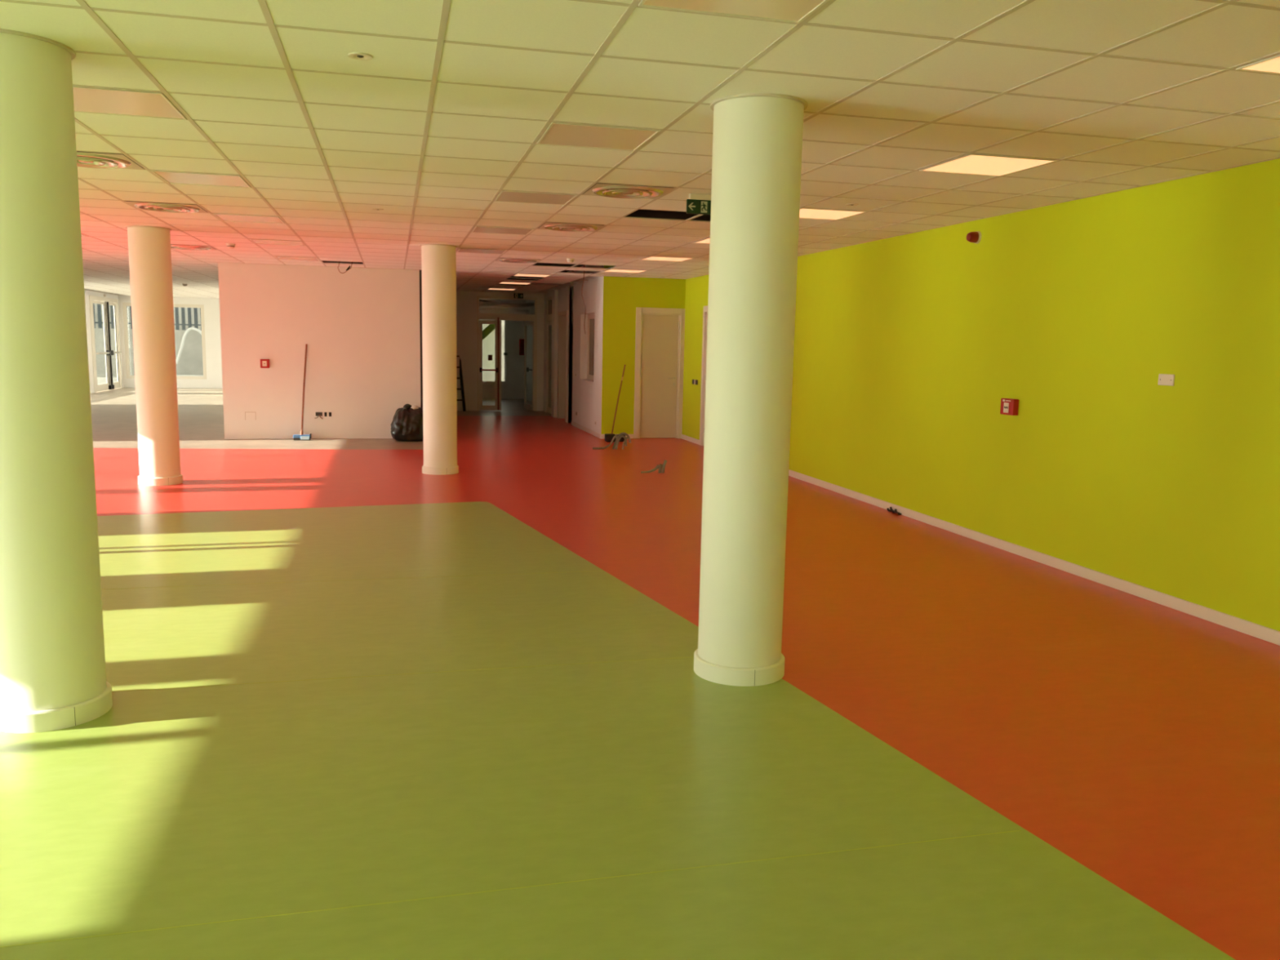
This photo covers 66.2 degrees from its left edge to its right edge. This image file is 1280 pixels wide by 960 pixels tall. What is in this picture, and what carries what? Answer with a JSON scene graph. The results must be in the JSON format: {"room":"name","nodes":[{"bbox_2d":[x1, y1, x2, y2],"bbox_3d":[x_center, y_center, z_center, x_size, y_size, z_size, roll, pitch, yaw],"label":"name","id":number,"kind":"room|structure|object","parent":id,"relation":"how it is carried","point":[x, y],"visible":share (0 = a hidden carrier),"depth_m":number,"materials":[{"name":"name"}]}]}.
{"room":"empty building hall","nodes":[
{"label":"empty building hall","id":0,"kind":"room"},
{"bbox_2d":[84,288,123,393],"bbox_3d":[-10.625,-1.508,9.343,0.250,3.232,41.900,-1,8,-14],"label":"wall","id":1,"kind":"structure","parent":0,"point":[87,293],"depth_m":26.40,"materials":[{"name":"white paint"}]},
{"bbox_2d":[88,293,122,392],"bbox_3d":[-15.136,-3.901,27.870,0.145,2.700,2.830,-1,8,-14],"label":"door","id":2,"kind":"structure","parent":1,"relation":"in","point":[108,353],"depth_m":27.97,"materials":[{"name":"white metal"}]},
{"bbox_2d":[118,294,222,388],"bbox_3d":[-12.907,-4.428,30.067,5.560,3.232,0.220,-1,8,-14],"label":"wall","id":3,"kind":"structure","parent":0,"point":[211,305],"depth_m":29.89,"materials":[{"name":"white paint"}]},
{"bbox_2d":[122,302,134,378],"bbox_3d":[-15.028,-4.178,29.517,0.850,2.260,0.060,-1,8,-14],"label":"window","id":4,"kind":"structure","parent":3,"relation":"in","point":[125,305],"depth_m":29.40,"materials":[{"name":"white metal"}]},
{"bbox_2d":[173,303,206,379],"bbox_3d":[-13.729,-4.196,29.842,0.970,2.260,0.060,-1,8,-14],"label":"window","id":5,"kind":"structure","parent":3,"relation":"in","point":[176,305],"depth_m":29.89,"materials":[{"name":"white metal"}]},
{"bbox_2d":[176,374,203,376],"bbox_3d":[-14.953,-3.430,32.470,2.010,0.086,0.164,0,8,-12],"label":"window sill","id":6,"kind":"structure","parent":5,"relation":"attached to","point":[176,375],"depth_m":32.47,"materials":[{"name":"white"}]},
{"bbox_2d":[217,260,422,439],"bbox_3d":[-5.061,-2.184,15.776,3.080,3.032,0.266,-1,8,-14],"label":"wall partition","id":7,"kind":"structure","parent":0,"point":[361,328],"depth_m":15.65,"materials":[{"name":"white paint"}]},
{"bbox_2d":[260,359,269,368],"bbox_3d":[-5.905,-1.833,15.452,0.132,0.140,0.056,-1,8,-14],"label":"fire alarm","id":8,"kind":"object","parent":7,"relation":"attached to","point":[264,363],"visible":1,"depth_m":15.43,"materials":[{"name":"red plastic"}]},
{"bbox_2d":[315,412,322,418],"bbox_3d":[-5.160,-1.033,15.765,0.127,0.111,0.037,-1,8,-14],"label":"wall socket","id":9,"kind":"object","parent":7,"relation":"attached to","point":[317,414],"visible":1,"depth_m":15.77,"materials":[{"name":"grey plastic"}]},
{"bbox_2d":[324,412,331,416],"bbox_3d":[-5.027,-1.057,15.808,0.108,0.068,0.012,-1,8,-14],"label":"wall socket","id":10,"kind":"object","parent":7,"relation":"attached to","point":[326,414],"visible":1,"depth_m":15.80,"materials":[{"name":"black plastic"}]},
{"bbox_2d":[456,290,534,410],"bbox_3d":[-3.161,-3.481,25.410,3.468,3.032,5.100,-1,8,-14],"label":"wall","id":11,"kind":"structure","parent":0,"point":[513,388],"depth_m":27.62,"materials":[{"name":"white paint"}]},
{"bbox_2d":[482,324,495,339],"bbox_3d":[-4.210,-4.142,27.185,0.740,0.709,0.060,-1,8,-14],"label":"stair stringer","id":12,"kind":"object","parent":11,"relation":"attached to","point":[491,327],"visible":0.43,"depth_m":27.16,"materials":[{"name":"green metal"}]},
{"bbox_2d":[482,320,506,382],"bbox_3d":[-4.182,-3.679,27.675,0.790,1.840,0.060,-1,8,-14],"label":"window","id":13,"kind":"structure","parent":11,"relation":"in","point":[504,381],"depth_m":27.74,"materials":[{"name":"white metal"}]},
{"bbox_2d":[479,306,528,312],"bbox_3d":[-3.769,-4.450,25.644,1.837,0.127,0.354,-2,8,-20],"label":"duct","id":14,"kind":"object","parent":11,"relation":"hanging from","point":[480,308],"visible":0.69,"depth_m":25.60,"materials":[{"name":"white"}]},
{"bbox_2d":[479,302,534,307],"bbox_3d":[-3.515,-4.429,24.804,2.025,0.165,0.417,-2,9,-23],"label":"duct","id":15,"kind":"object","parent":11,"relation":"attached to","point":[481,304],"visible":0.74,"depth_m":24.81,"materials":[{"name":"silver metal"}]},
{"bbox_2d":[519,338,524,355],"bbox_3d":[-3.317,-3.752,27.711,0.177,0.450,0.124,-1,8,-14],"label":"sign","id":16,"kind":"object","parent":11,"relation":"attached to","point":[521,340],"visible":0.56,"depth_m":27.65,"materials":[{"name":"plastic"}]},
{"bbox_2d":[464,279,544,411],"bbox_3d":[-3.169,-3.134,22.907,1.830,3.032,0.200,-1,8,-14],"label":"wall","id":17,"kind":"structure","parent":0,"point":[470,297],"depth_m":22.73,"materials":[{"name":"white paint"}]},
{"bbox_2d":[476,295,537,411],"bbox_3d":[-3.164,-2.977,23.199,1.417,2.640,0.825,-1,8,-14],"label":"door","id":18,"kind":"structure","parent":17,"relation":"in","point":[482,318],"depth_m":22.84,"materials":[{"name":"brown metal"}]},
{"bbox_2d":[543,264,604,434],"bbox_3d":[-1.399,-2.685,19.929,0.290,3.032,6.899,-1,8,-14],"label":"wall","id":19,"kind":"structure","parent":0,"point":[586,398],"depth_m":18.64,"materials":[{"name":"white paint"}]},
{"bbox_2d":[546,297,551,413],"bbox_3d":[-2.033,-2.804,22.188,0.142,2.620,1.060,-1,8,-14],"label":"door","id":20,"kind":"structure","parent":19,"relation":"in","point":[548,306],"depth_m":22.59,"materials":[{"name":"white wood"}]},
{"bbox_2d":[557,310,567,422],"bbox_3d":[-1.509,-2.382,20.533,0.249,2.260,1.050,-1,8,-14],"label":"door","id":21,"kind":"structure","parent":19,"relation":"in","point":[562,315],"depth_m":20.92,"materials":[{"name":"beige laminate"}]},
{"bbox_2d":[567,286,573,422],"bbox_3d":[-1.314,-2.486,19.596,0.172,2.732,0.485,-1,8,-14],"label":"shaft","id":22,"kind":"object","parent":19,"relation":"in","point":[569,289],"visible":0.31,"depth_m":19.74,"materials":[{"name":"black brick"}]},
{"bbox_2d":[571,421,600,438],"bbox_3d":[-1.018,-0.941,18.162,0.013,0.078,2.840,-1,8,-14],"label":"baseboard","id":23,"kind":"structure","parent":19,"relation":"attached to","point":[574,424],"depth_m":17.98,"materials":[{"name":"beige plastic"}]},
{"bbox_2d":[586,313,594,380],"bbox_3d":[-0.811,-2.426,17.938,0.050,1.210,1.320,-1,8,-14],"label":"window","id":24,"kind":"structure","parent":19,"relation":"in","point":[590,353],"depth_m":18.34,"materials":[{"name":"beige glass"}]},
{"bbox_2d":[0,387,1279,959],"bbox_3d":[-4.346,0.102,11.155,13.268,0.201,41.900,-1,8,-14],"label":"floor","id":25,"kind":"structure","parent":0,"point":[367,704],"depth_m":4.06,"materials":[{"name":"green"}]},
{"bbox_2d":[0,28,112,733],"bbox_3d":[-2.498,-0.452,4.023,0.455,2.932,0.455,-1,8,-14],"label":"column","id":26,"kind":"structure","parent":25,"relation":"on","point":[53,670],"depth_m":3.92,"materials":[{"name":"paint"}]},
{"bbox_2d":[125,225,182,485],"bbox_3d":[-5.242,-1.419,10.596,0.444,2.932,0.444,-1,8,-14],"label":"column","id":27,"kind":"structure","parent":25,"relation":"on","point":[148,246],"depth_m":10.46,"materials":[{"name":"paint"}]},
{"bbox_2d":[293,343,311,439],"bbox_3d":[-5.366,-1.393,15.556,0.271,1.512,0.236,-1,8,-14],"label":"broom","id":28,"kind":"object","parent":25,"relation":"on","point":[296,437],"visible":1,"depth_m":15.56,"materials":[{"name":"brown wood"}]},
{"bbox_2d":[391,404,423,441],"bbox_3d":[-3.686,-0.933,15.826,0.666,0.595,0.522,-1,8,-14],"label":"bag","id":29,"kind":"object","parent":25,"relation":"on","point":[406,424],"visible":0.72,"depth_m":15.62,"materials":[{"name":"black plastic"}]},
{"bbox_2d":[419,244,458,475],"bbox_3d":[-2.433,-1.544,11.910,0.444,2.932,0.444,-1,8,-14],"label":"column","id":30,"kind":"structure","parent":25,"relation":"on","point":[438,261],"depth_m":11.76,"materials":[{"name":"paint"}]},
{"bbox_2d":[456,355,466,411],"bbox_3d":[-4.413,-2.639,22.816,0.660,2.036,0.866,-1,8,-14],"label":"step ladder","id":31,"kind":"object","parent":25,"relation":"on","point":[460,377],"visible":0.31,"depth_m":22.61,"materials":[{"name":"black metal"}]},
{"bbox_2d":[592,432,631,449],"bbox_3d":[-0.432,-0.601,15.171,0.607,0.264,0.095,-1,8,-14],"label":"conduit","id":32,"kind":"object","parent":25,"relation":"on","point":[620,436],"visible":1,"depth_m":15.18,"materials":[{"name":"grey"}]},
{"bbox_2d":[604,364,625,442],"bbox_3d":[-0.321,-1.288,16.429,0.309,1.269,0.718,6,9,30],"label":"broom","id":33,"kind":"object","parent":25,"relation":"on","point":[608,437],"visible":0.66,"depth_m":16.35,"materials":[{"name":"brown wood"}]},
{"bbox_2d":[640,459,666,473],"bbox_3d":[0.178,-0.170,12.463,0.349,0.170,0.062,-1,8,-14],"label":"conduit","id":34,"kind":"object","parent":25,"relation":"on","point":[660,466],"visible":1,"depth_m":12.47,"materials":[{"name":"grey plastic"}]},
{"bbox_2d":[693,93,808,686],"bbox_3d":[0.528,-0.490,4.747,0.455,2.932,0.456,-1,8,-14],"label":"column","id":35,"kind":"structure","parent":25,"relation":"on","point":[757,137],"depth_m":4.59,"materials":[{"name":"paint"}]},
{"bbox_2d":[886,506,901,515],"bbox_3d":[2.539,0.307,9.788,0.054,0.065,0.242,-1,8,-14],"label":"cable ends","id":36,"kind":"object","parent":25,"relation":"on","point":[891,509],"visible":1,"depth_m":9.79,"materials":[{"name":"black plastic"}]},
{"bbox_2d":[0,0,1279,301],"bbox_3d":[-4.286,-3.026,10.740,13.268,0.650,42.061,-1,8,-14],"label":"ceiling","id":37,"kind":"structure","parent":0,"point":[450,110],"depth_m":4.71,"materials":[{"name":"tile"}]},
{"bbox_2d":[76,151,144,169],"bbox_3d":[-3.584,-2.083,6.348,0.572,0.062,0.572,-1,8,-14],"label":"ceiling vent","id":38,"kind":"object","parent":37,"relation":"in","point":[84,159],"visible":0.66,"depth_m":6.33,"materials":[{"name":"silver metal"}]},
{"bbox_2d":[72,85,186,119],"bbox_3d":[-2.566,-1.847,4.764,0.572,0.034,0.572,-1,8,-14],"label":"recessed light","id":39,"kind":"object","parent":37,"relation":"in","point":[86,100],"visible":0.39,"depth_m":4.78,"materials":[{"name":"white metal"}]},
{"bbox_2d":[124,201,208,213],"bbox_3d":[-4.164,-2.415,8.653,0.572,0.062,0.572,-1,8,-14],"label":"ceiling vent","id":40,"kind":"object","parent":37,"relation":"in","point":[157,206],"visible":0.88,"depth_m":8.57,"materials":[{"name":"silver metal"}]},
{"bbox_2d":[170,244,215,249],"bbox_3d":[-5.761,-2.987,12.541,0.572,0.062,0.572,-1,8,-14],"label":"ceiling vent","id":41,"kind":"object","parent":37,"relation":"in","point":[172,246],"visible":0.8,"depth_m":12.44,"materials":[{"name":"silver metal"}]},
{"bbox_2d":[150,170,251,187],"bbox_3d":[-3.146,-2.179,7.069,0.572,0.034,0.572,-1,8,-14],"label":"recessed light","id":42,"kind":"object","parent":37,"relation":"in","point":[171,177],"visible":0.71,"depth_m":7.06,"materials":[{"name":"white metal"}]},
{"bbox_2d":[226,243,235,248],"bbox_3d":[-5.010,-2.864,12.019,0.110,0.058,0.110,-1,8,-14],"label":"smoke detector","id":43,"kind":"object","parent":37,"relation":"attached to","point":[231,246],"visible":1,"depth_m":11.98,"materials":[{"name":"beige plastic"}]},
{"bbox_2d":[212,213,284,223],"bbox_3d":[-3.726,-2.510,9.374,0.572,0.034,0.572,-1,8,-14],"label":"recessed light","id":44,"kind":"object","parent":37,"relation":"in","point":[224,217],"visible":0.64,"depth_m":9.37,"materials":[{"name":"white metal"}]},
{"bbox_2d":[273,255,319,260],"bbox_3d":[-4.886,-3.173,13.984,0.572,0.034,0.572,-1,8,-14],"label":"recessed light","id":45,"kind":"object","parent":37,"relation":"in","point":[278,257],"visible":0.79,"depth_m":13.98,"materials":[{"name":"white plastic"}]},
{"bbox_2d":[337,261,352,273],"bbox_3d":[-4.356,-3.391,14.524,0.235,0.661,0.032,-1,8,-14],"label":"hanging cable","id":46,"kind":"object","parent":37,"relation":"hanging from","point":[349,266],"visible":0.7,"depth_m":14.56,"materials":[{"name":"brown plastic"}]},
{"bbox_2d":[347,52,373,60],"bbox_3d":[-1.113,-1.684,3.904,0.096,0.008,0.096,-1,8,-14],"label":"recessed light","id":47,"kind":"object","parent":37,"relation":"in","point":[355,55],"visible":1,"depth_m":3.90,"materials":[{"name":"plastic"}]},
{"bbox_2d":[372,208,383,210],"bbox_3d":[-2.272,-2.347,8.514,0.096,0.008,0.096,-1,8,-14],"label":"recessed light","id":48,"kind":"object","parent":37,"relation":"in","point":[376,209],"visible":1,"depth_m":8.49,"materials":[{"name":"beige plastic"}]},
{"bbox_2d":[457,248,506,253],"bbox_3d":[-1.978,-2.874,12.260,0.572,0.034,0.572,-1,8,-14],"label":"recessed light","id":49,"kind":"object","parent":37,"relation":"in","point":[460,250],"visible":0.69,"depth_m":12.26,"materials":[{"name":"white plastic"}]},
{"bbox_2d":[487,288,515,290],"bbox_3d":[-2.989,-4.134,21.195,0.572,0.034,0.572,-1,8,-14],"label":"recessed light","id":50,"kind":"object","parent":37,"relation":"in","point":[488,288],"visible":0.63,"depth_m":21.22,"materials":[{"name":"white plastic"}]},
{"bbox_2d":[471,226,533,235],"bbox_3d":[-1.398,-2.543,9.955,0.572,0.034,0.572,-1,8,-14],"label":"recessed light","id":51,"kind":"object","parent":37,"relation":"in","point":[483,229],"visible":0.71,"depth_m":9.95,"materials":[{"name":"white plastic"}]},
{"bbox_2d":[499,281,531,284],"bbox_3d":[-2.409,-3.803,18.890,0.572,0.034,0.572,-1,8,-14],"label":"recessed light","id":52,"kind":"object","parent":37,"relation":"in","point":[501,282],"visible":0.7,"depth_m":18.86,"materials":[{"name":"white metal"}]},
{"bbox_2d":[500,281,528,284],"bbox_3d":[-2.409,-3.795,18.891,0.550,0.013,0.550,-1,8,-14],"label":"diffuser","id":53,"kind":"object","parent":52,"relation":"attached to","point":[502,282],"depth_m":18.86,"materials":[{"name":"beige plastic"}]},
{"bbox_2d":[495,257,541,262],"bbox_3d":[-1.686,-3.045,13.559,0.572,0.062,0.572,-1,8,-14],"label":"ceiling vent","id":54,"kind":"object","parent":37,"relation":"in","point":[503,260],"visible":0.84,"depth_m":13.43,"materials":[{"name":"silver metal"}]},
{"bbox_2d":[513,292,523,298],"bbox_3d":[-2.771,-4.211,22.384,0.215,0.140,0.040,-1,8,-14],"label":"exit sign","id":55,"kind":"object","parent":37,"relation":"hanging from","point":[516,295],"visible":1,"depth_m":22.37,"materials":[{"name":"teal plastic"}]},
{"bbox_2d":[513,273,550,277],"bbox_3d":[-1.829,-3.471,16.585,0.572,0.034,0.572,-1,8,-14],"label":"recessed light","id":56,"kind":"object","parent":37,"relation":"in","point":[516,274],"visible":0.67,"depth_m":16.58,"materials":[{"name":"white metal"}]},
{"bbox_2d":[514,274,549,276],"bbox_3d":[-1.829,-3.464,16.586,0.550,0.013,0.550,-1,8,-14],"label":"diffuser","id":57,"kind":"object","parent":56,"relation":"attached to","point":[522,275],"depth_m":16.60,"materials":[{"name":"beige plastic"}]},
{"bbox_2d":[494,190,577,204],"bbox_3d":[-0.818,-2.211,7.650,0.572,0.034,0.572,-1,8,-14],"label":"recessed light","id":58,"kind":"object","parent":37,"relation":"in","point":[504,196],"visible":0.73,"depth_m":7.64,"materials":[{"name":"white metal"}]},
{"bbox_2d":[565,257,573,262],"bbox_3d":[-0.938,-2.940,13.168,0.110,0.058,0.110,-1,8,-14],"label":"smoke detector","id":59,"kind":"object","parent":37,"relation":"attached to","point":[568,260],"visible":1,"depth_m":13.13,"materials":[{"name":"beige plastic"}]},
{"bbox_2d":[537,222,605,231],"bbox_3d":[-0.671,-2.464,9.525,0.572,0.062,0.572,-1,8,-14],"label":"ceiling vent","id":60,"kind":"object","parent":37,"relation":"in","point":[567,227],"visible":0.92,"depth_m":9.44,"materials":[{"name":"silver metal"}]},
{"bbox_2d":[581,264,586,333],"bbox_3d":[-0.966,-3.246,16.870,0.054,1.444,2.147,1,8,-2],"label":"cable","id":61,"kind":"object","parent":37,"relation":"hanging from","point":[584,264],"visible":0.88,"depth_m":16.59,"materials":[{"name":"brown plastic"}]},
{"bbox_2d":[536,121,660,151],"bbox_3d":[-0.238,-1.880,5.345,0.572,0.034,0.572,-1,8,-14],"label":"recessed light","id":62,"kind":"object","parent":37,"relation":"in","point":[557,134],"visible":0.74,"depth_m":5.33,"materials":[{"name":"white metal"}]},
{"bbox_2d":[603,266,647,273],"bbox_3d":[-0.230,-3.239,15.146,0.572,0.034,0.572,-1,8,-14],"label":"recessed light","id":63,"kind":"object","parent":37,"relation":"in","point":[611,269],"visible":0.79,"depth_m":15.13,"materials":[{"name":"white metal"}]},
{"bbox_2d":[604,269,643,272],"bbox_3d":[-0.230,-3.231,15.148,0.550,0.013,0.550,-1,8,-14],"label":"diffuser","id":64,"kind":"object","parent":63,"relation":"attached to","point":[609,270],"depth_m":15.15,"materials":[{"name":"beige plastic"}]},
{"bbox_2d":[582,182,674,199],"bbox_3d":[-0.091,-2.133,7.219,0.572,0.062,0.572,-1,8,-14],"label":"ceiling vent","id":65,"kind":"object","parent":37,"relation":"in","point":[610,190],"visible":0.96,"depth_m":7.13,"materials":[{"name":"silver metal"}]},
{"bbox_2d":[641,256,693,262],"bbox_3d":[0.350,-2.907,12.841,0.572,0.034,0.572,-1,8,-14],"label":"recessed light","id":66,"kind":"object","parent":37,"relation":"in","point":[650,258],"visible":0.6,"depth_m":12.83,"materials":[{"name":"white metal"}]},
{"bbox_2d":[686,193,711,214],"bbox_3d":[0.500,-2.055,7.327,0.315,0.142,0.040,-1,8,-14],"label":"exit sign","id":67,"kind":"object","parent":37,"relation":"hanging from","point":[700,204],"visible":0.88,"depth_m":7.30,"materials":[{"name":"teal plastic"}]},
{"bbox_2d":[693,237,710,244],"bbox_3d":[0.930,-2.576,10.536,0.572,0.034,0.572,-1,8,-14],"label":"recessed light","id":68,"kind":"object","parent":37,"relation":"in","point":[706,240],"visible":0.17,"depth_m":10.57,"materials":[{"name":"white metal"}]},
{"bbox_2d":[697,238,710,243],"bbox_3d":[0.930,-2.568,10.537,0.550,0.013,0.550,-1,8,-14],"label":"diffuser","id":69,"kind":"object","parent":68,"relation":"attached to","point":[707,240],"depth_m":10.57,"materials":[{"name":"beige plastic"}]},
{"bbox_2d":[638,0,829,23],"bbox_3d":[0.342,-1.548,3.040,0.572,0.034,0.572,-1,8,-14],"label":"recessed light","id":70,"kind":"object","parent":37,"relation":"in","point":[784,11],"visible":0.96,"depth_m":3.25,"materials":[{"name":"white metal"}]},
{"bbox_2d":[799,207,866,220],"bbox_3d":[1.510,-2.244,8.231,0.572,0.034,0.572,-1,8,-14],"label":"recessed light","id":71,"kind":"object","parent":37,"relation":"in","point":[806,213],"visible":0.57,"depth_m":8.20,"materials":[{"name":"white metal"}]},
{"bbox_2d":[845,203,858,205],"bbox_3d":[1.655,-2.148,7.657,0.096,0.008,0.096,-1,8,-14],"label":"smoke detector","id":72,"kind":"object","parent":37,"relation":"in","point":[848,204],"visible":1,"depth_m":7.63,"materials":[{"name":"beige plastic"}]},
{"bbox_2d":[919,153,1057,176],"bbox_3d":[2.090,-1.913,5.926,0.572,0.034,0.572,-1,8,-14],"label":"recessed light","id":73,"kind":"object","parent":37,"relation":"in","point":[971,163],"visible":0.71,"depth_m":5.91,"materials":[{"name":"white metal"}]},
{"bbox_2d":[1235,54,1279,74],"bbox_3d":[2.670,-1.581,3.621,0.572,0.034,0.572,-1,8,-14],"label":"recessed light","id":74,"kind":"object","parent":37,"relation":"in","point":[1272,64],"visible":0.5,"depth_m":3.79,"materials":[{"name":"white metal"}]},
{"bbox_2d":[1244,57,1279,72],"bbox_3d":[2.670,-1.574,3.622,0.550,0.013,0.550,-1,8,-14],"label":"diffuser","id":75,"kind":"object","parent":74,"relation":"attached to","point":[1272,64],"depth_m":3.78,"materials":[{"name":"beige plastic"}]},
{"bbox_2d":[601,265,685,434],"bbox_3d":[0.137,-2.332,16.878,1.633,3.232,0.200,-1,8,-14],"label":"wall","id":76,"kind":"structure","parent":0,"point":[622,295],"depth_m":16.69,"materials":[{"name":"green paint"}]},
{"bbox_2d":[600,434,633,439],"bbox_3d":[-0.390,-0.748,16.862,0.570,0.078,0.013,-1,8,-14],"label":"baseboard","id":77,"kind":"structure","parent":76,"relation":"attached to","point":[602,436],"depth_m":16.86,"materials":[{"name":"beige plastic"}]},
{"bbox_2d":[633,306,684,438],"bbox_3d":[0.335,-1.832,16.931,0.890,2.235,0.132,-1,8,-14],"label":"door","id":78,"kind":"structure","parent":76,"relation":"in","point":[660,336],"depth_m":16.92,"materials":[{"name":"beige laminate"}]},
{"bbox_2d":[681,158,1279,631],"bbox_3d":[3.950,-0.559,4.662,0.200,3.232,25.600,-1,8,-14],"label":"wall","id":79,"kind":"structure","parent":0,"point":[908,349],"depth_m":7.21,"materials":[{"name":"green paint"}]},
{"bbox_2d":[680,434,699,444],"bbox_3d":[0.852,-0.689,16.623,0.013,0.078,1.090,-1,8,-14],"label":"baseboard","id":80,"kind":"structure","parent":79,"relation":"attached to","point":[682,437],"depth_m":16.61,"materials":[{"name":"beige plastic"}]},
{"bbox_2d":[692,379,697,384],"bbox_3d":[0.920,-1.626,16.306,0.010,0.077,0.281,-1,8,-14],"label":"wall switch","id":81,"kind":"object","parent":79,"relation":"attached to","point":[694,381],"visible":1,"depth_m":16.30,"materials":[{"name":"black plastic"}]},
{"bbox_2d":[699,305,707,445],"bbox_3d":[1.173,-1.614,15.451,0.132,2.245,1.070,-1,8,-14],"label":"door","id":82,"kind":"structure","parent":79,"relation":"in","point":[705,308],"depth_m":15.87,"materials":[{"name":"beige laminate"}]},
{"bbox_2d":[966,231,981,243],"bbox_3d":[2.845,-2.075,8.387,0.098,0.104,0.104,-1,8,-14],"label":"fire alarm","id":83,"kind":"object","parent":79,"relation":"attached to","point":[971,237],"visible":1,"depth_m":8.35,"materials":[{"name":"red plastic"}]},
{"bbox_2d":[1000,398,1018,415],"bbox_3d":[2.993,-0.594,7.956,0.060,0.130,0.170,-1,8,-14],"label":"fire alarm","id":84,"kind":"object","parent":79,"relation":"attached to","point":[1010,406],"visible":1,"depth_m":7.91,"materials":[{"name":"red plastic"}]},
{"bbox_2d":[788,469,1279,645],"bbox_3d":[4.050,1.138,3.916,0.013,0.078,23.250,-1,8,-14],"label":"baseboard","id":85,"kind":"structure","parent":79,"relation":"attached to","point":[1256,630],"depth_m":7.17,"materials":[{"name":"beige plastic"}]},
{"bbox_2d":[1157,373,1174,386],"bbox_3d":[3.414,-0.650,6.368,0.010,0.073,0.132,-1,8,-14],"label":"cover plate","id":86,"kind":"object","parent":79,"relation":"attached to","point":[1163,379],"visible":1,"depth_m":6.36,"materials":[{"name":"beige plastic"}]},
{"label":"outside","id":87,"kind":"structure","parent":0,"visible":0},
{"bbox_3d":[-20.632,-1.390,20.637,150.000,0.090,190.000,-1,8,-14],"label":"ground","id":88,"kind":"structure","parent":87,"visible":0},
{"bbox_2d":[97,375,117,384],"bbox_3d":[-14.421,-3.209,32.819,7.000,0.420,1.100,-1,8,-14],"label":"ledge","id":89,"kind":"object","parent":88,"relation":"on","point":[100,379],"visible":0.07,"depth_m":31.54,"materials":[{"name":"concrete"}]},
{"bbox_2d":[175,327,201,364],"bbox_3d":[-15.203,-4.251,32.628,1.659,1.649,0.090,-1,8,-14],"label":"hose","id":90,"kind":"object","parent":89,"relation":"on","point":[188,330],"visible":0.65,"depth_m":32.57,"materials":[{"name":"white plastic"}]},
{"bbox_2d":[94,328,203,376],"bbox_3d":[-18.477,-4.382,34.961,14.800,1.990,0.300,-1,8,-14],"label":"wall","id":91,"kind":"structure","parent":88,"relation":"on","point":[190,361],"depth_m":35.23,"materials":[{"name":"concrete"}]},
{"bbox_2d":[93,300,201,330],"bbox_3d":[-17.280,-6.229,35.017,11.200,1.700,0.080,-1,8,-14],"label":"fence","id":92,"kind":"object","parent":91,"relation":"on","point":[100,322],"visible":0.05,"depth_m":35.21,"materials":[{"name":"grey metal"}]},
{"bbox_2d":[482,320,504,381],"bbox_3d":[-4.137,-4.360,32.846,10.000,3.110,0.300,-1,8,-14],"label":"wall","id":93,"kind":"structure","parent":88,"relation":"on","point":[489,342],"depth_m":32.53,"materials":[{"name":"white paint"}]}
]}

